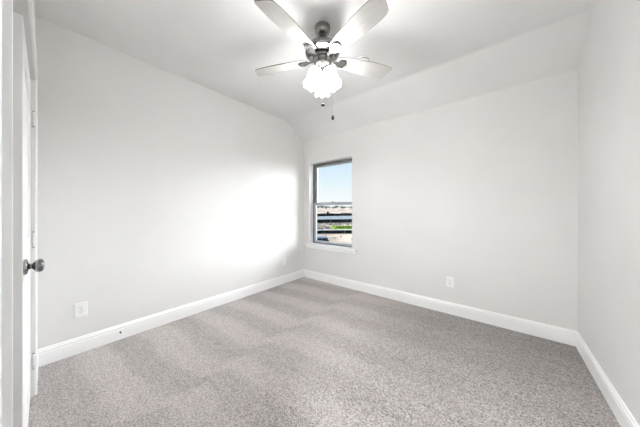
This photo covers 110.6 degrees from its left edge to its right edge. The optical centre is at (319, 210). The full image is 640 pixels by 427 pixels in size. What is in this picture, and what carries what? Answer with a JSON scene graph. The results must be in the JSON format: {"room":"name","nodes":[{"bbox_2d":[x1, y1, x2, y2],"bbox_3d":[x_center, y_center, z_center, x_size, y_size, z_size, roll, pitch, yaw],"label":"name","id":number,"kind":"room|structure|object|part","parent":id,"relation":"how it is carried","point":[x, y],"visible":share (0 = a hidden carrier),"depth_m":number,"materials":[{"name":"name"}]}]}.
{"room":"empty bedroom","nodes":[
{"label":"empty bedroom","id":0,"kind":"room"},
{"bbox_2d":[13,0,35,397],"bbox_3d":[-0.926,-0.145,0.616,3.298,2.690,0.115,0,0,39],"label":"wall","id":1,"kind":"structure","parent":0,"point":[20,7],"depth_m":1.42,"materials":[{"name":"paint"}]},
{"bbox_2d":[0,0,11,426],"bbox_3d":[-0.017,0.122,-0.033,0.995,2.155,0.018,0,0,39],"label":"trim","id":2,"kind":"structure","parent":1,"relation":"attached to","point":[5,5],"depth_m":0.24,"materials":[{"name":"grey paint"}]},
{"bbox_2d":[12,0,37,426],"bbox_3d":[-1.174,0.135,0.898,1.891,2.130,0.012,0,0,39],"label":"trim","id":3,"kind":"structure","parent":1,"relation":"attached to","point":[30,2],"depth_m":1.44,"materials":[{"name":"white paint"}]},
{"bbox_2d":[13,12,44,426],"bbox_3d":[-1.551,0.179,1.190,0.761,2.018,0.094,0,0,39],"label":"door","id":4,"kind":"structure","parent":1,"relation":"in","point":[22,266],"depth_m":0.94,"materials":[{"name":"white paint"}]},
{"bbox_3d":[-1.274,0.248,0.929,0.002,0.116,0.023,0,0,39],"label":"latch plate","id":5,"kind":"part","parent":4,"relation":"part of","materials":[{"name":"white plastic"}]},
{"bbox_3d":[-1.277,0.248,0.992,0.068,0.068,0.058,0,0,39],"label":"handle","id":6,"kind":"part","parent":4,"relation":"part of","materials":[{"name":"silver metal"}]},
{"bbox_2d":[36,16,303,348],"bbox_3d":[-1.683,-0.230,2.400,0.120,2.860,4.660,0,0,39],"label":"wall","id":7,"kind":"structure","parent":0,"point":[160,190],"depth_m":2.22,"materials":[{"name":"paint"}]},
{"bbox_2d":[74,301,87,317],"bbox_3d":[-2.022,0.839,1.876,0.010,0.120,0.076,0,0,39],"label":"wall outlet","id":8,"kind":"object","parent":7,"relation":"attached to","point":[80,309],"visible":1,"depth_m":1.87,"materials":[{"name":"white plastic"}]},
{"bbox_2d":[38,269,303,366],"bbox_3d":[-1.226,1.133,2.858,0.015,0.134,2.998,0,0,39],"label":"baseboard","id":9,"kind":"structure","parent":7,"relation":"attached to","point":[52,353],"depth_m":2.21,"materials":[{"name":"white paint"}]},
{"bbox_2d":[35,0,596,141],"bbox_3d":[-0.411,-1.452,1.255,3.297,0.415,4.477,0,0,39],"label":"ceiling","id":10,"kind":"structure","parent":0,"point":[438,52],"depth_m":1.97,"materials":[{"name":"paint"}]},
{"bbox_2d":[254,0,392,119],"bbox_3d":[-0.016,-1.111,1.767,1.215,0.757,1.172,0,0,39],"label":"ceiling fan","id":11,"kind":"object","parent":10,"relation":"hanging from","point":[322,50],"visible":1,"depth_m":1.71,"materials":[{"name":"silver metal"}]},
{"bbox_3d":[-0.348,-1.234,1.922,0.502,0.006,0.148,0,13,18],"label":"blade","id":12,"kind":"part","parent":11,"relation":"part of","materials":[{"name":"white wood"}]},
{"bbox_3d":[-0.205,-1.234,1.491,0.148,0.006,0.502,16,9,35],"label":"blade","id":13,"kind":"part","parent":11,"relation":"part of","materials":[{"name":"white wood"}]},
{"bbox_3d":[-0.049,-1.059,1.765,0.128,0.165,0.128,23,-11,-28],"label":"lamp shade","id":14,"kind":"part","parent":11,"relation":"part of","materials":[{"name":"white glass"}]},
{"bbox_3d":[0.020,-1.059,1.884,0.128,0.165,0.128,0,20,0],"label":"lamp shade","id":15,"kind":"part","parent":11,"relation":"part of","materials":[{"name":"white glass"}]},
{"bbox_3d":[0.089,-1.059,1.765,0.128,0.165,0.128,-23,-11,28],"label":"lamp shade","id":16,"kind":"part","parent":11,"relation":"part of","materials":[{"name":"white glass"}]},
{"bbox_3d":[0.249,-1.234,1.494,0.148,0.006,0.502,16,-9,-35],"label":"blade","id":17,"kind":"part","parent":11,"relation":"part of","materials":[{"name":"white wood"}]},
{"bbox_3d":[0.386,-1.234,1.926,0.502,0.006,0.148,0,-13,-18],"label":"blade","id":18,"kind":"part","parent":11,"relation":"part of","materials":[{"name":"white wood"}]},
{"bbox_2d":[358,56,368,60],"bbox_3d":[0.425,-1.471,2.191,0.124,0.038,0.124,0,0,39],"label":"smoke detector","id":19,"kind":"object","parent":10,"relation":"attached to","point":[366,58],"visible":0.3,"depth_m":2.14,"materials":[{"name":"white plastic"}]},
{"bbox_2d":[28,277,620,426],"bbox_3d":[-0.353,1.250,1.326,3.538,0.100,4.660,0,0,39],"label":"floor","id":20,"kind":"structure","parent":0,"point":[304,351],"depth_m":1.63,"materials":[{"name":"carpet"}]},
{"bbox_2d":[304,70,577,330],"bbox_3d":[1.051,-0.230,3.067,3.298,2.860,0.187,0,0,39],"label":"wall","id":21,"kind":"structure","parent":0,"point":[481,192],"depth_m":2.44,"materials":[{"name":"paint"}]},
{"bbox_2d":[304,158,356,253],"bbox_3d":[0.199,-0.085,3.721,1.045,1.490,0.230,0,0,39],"label":"window","id":22,"kind":"structure","parent":21,"relation":"in","point":[317,244],"depth_m":3.83,"materials":[{"name":"grey plastic"}]},
{"bbox_3d":[0.239,-0.122,3.781,0.871,1.415,0.085,0,0,39],"label":"frame","id":23,"kind":"part","parent":22,"relation":"part of","materials":[{"name":"grey plastic"}]},
{"bbox_3d":[0.217,-0.120,3.753,0.827,0.042,0.008,0,0,39],"label":"meeting rail","id":24,"kind":"part","parent":22,"relation":"part of","materials":[{"name":"grey plastic"}]},
{"bbox_3d":[0.228,0.215,3.767,0.827,0.704,0.032,0,0,39],"label":"sash","id":25,"kind":"part","parent":22,"relation":"part of","materials":[{"name":"grey plastic"}]},
{"bbox_3d":[0.251,-0.448,3.795,0.827,0.705,0.030,0,0,39],"label":"sash","id":26,"kind":"part","parent":22,"relation":"part of","materials":[{"name":"clear glass"}]},
{"bbox_2d":[304,269,576,346],"bbox_3d":[0.988,1.133,2.988,3.294,0.134,0.015,0,0,39],"label":"baseboard","id":27,"kind":"structure","parent":21,"relation":"attached to","point":[550,332],"depth_m":2.49,"materials":[{"name":"white paint"}]},
{"bbox_2d":[446,276,453,287],"bbox_3d":[1.507,0.830,2.572,0.076,0.120,0.010,0,0,39],"label":"wall outlet","id":28,"kind":"object","parent":21,"relation":"attached to","point":[449,280],"visible":1,"depth_m":2.57,"materials":[{"name":"white plastic"}]},
{"bbox_2d":[578,0,639,425],"bbox_3d":[0.976,-0.230,0.253,0.120,2.860,4.660,0,0,39],"label":"wall","id":29,"kind":"structure","parent":0,"point":[609,64],"depth_m":1.37,"materials":[{"name":"paint"}]},
{"bbox_2d":[576,331,639,426],"bbox_3d":[1.328,1.133,0.796,0.015,0.134,2.998,0,0,39],"label":"baseboard","id":30,"kind":"structure","parent":29,"relation":"attached to","point":[624,417],"depth_m":1.40,"materials":[{"name":"white paint"}]},
{"label":"outside","id":31,"kind":"structure","parent":0,"visible":0},
{"bbox_2d":[317,207,351,243],"bbox_3d":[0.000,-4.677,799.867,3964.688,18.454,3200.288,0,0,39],"label":"ground","id":32,"kind":"structure","parent":31,"point":[346,238],"depth_m":62.06,"materials":[{"name":"soil"}]},
{"bbox_2d":[317,236,329,241],"bbox_3d":[-0.979,3.765,25.194,4.490,1.470,1.850,0,0,-4],"label":"parked car","id":33,"kind":"object","parent":32,"relation":"on","point":[321,238],"visible":0.1,"depth_m":24.56,"materials":[{"name":"blue paint"}]},
{"bbox_2d":[317,230,351,233],"bbox_3d":[7.998,4.254,43.617,44.086,0.891,0.153,0,0,-1],"label":"fence","id":34,"kind":"object","parent":32,"relation":"on","point":[318,231],"visible":0.1,"depth_m":43.51,"materials":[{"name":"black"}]},
{"bbox_2d":[317,219,351,222],"bbox_3d":[4.002,3.898,80.830,38.489,1.604,48.065,0,0,39],"label":"fence","id":35,"kind":"object","parent":32,"relation":"on","point":[319,220],"visible":0.13,"depth_m":81.12,"materials":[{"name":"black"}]},
{"bbox_2d":[317,213,351,215],"bbox_3d":[4.002,2.906,147.739,47.658,3.256,94.013,0,0,39],"label":"fence","id":36,"kind":"object","parent":32,"relation":"on","point":[321,214],"visible":0.16,"depth_m":150.67,"materials":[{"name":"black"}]},
{"bbox_2d":[330,225,351,229],"bbox_3d":[14.523,4.420,58.916,23.622,0.360,14.352,0,0,0],"label":"grass patch","id":37,"kind":"structure","parent":32,"relation":"on","point":[333,227],"depth_m":57.40,"materials":[{"name":"green plant"}]},
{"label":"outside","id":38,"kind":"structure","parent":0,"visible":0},
{"bbox_2d":[317,216,351,219],"bbox_3d":[0.000,3.962,124.979,99.500,1.675,152.494,0,0,39],"label":"road","id":39,"kind":"structure","parent":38,"point":[318,217],"depth_m":127.87,"materials":[{"name":"asphalt"}]}
]}

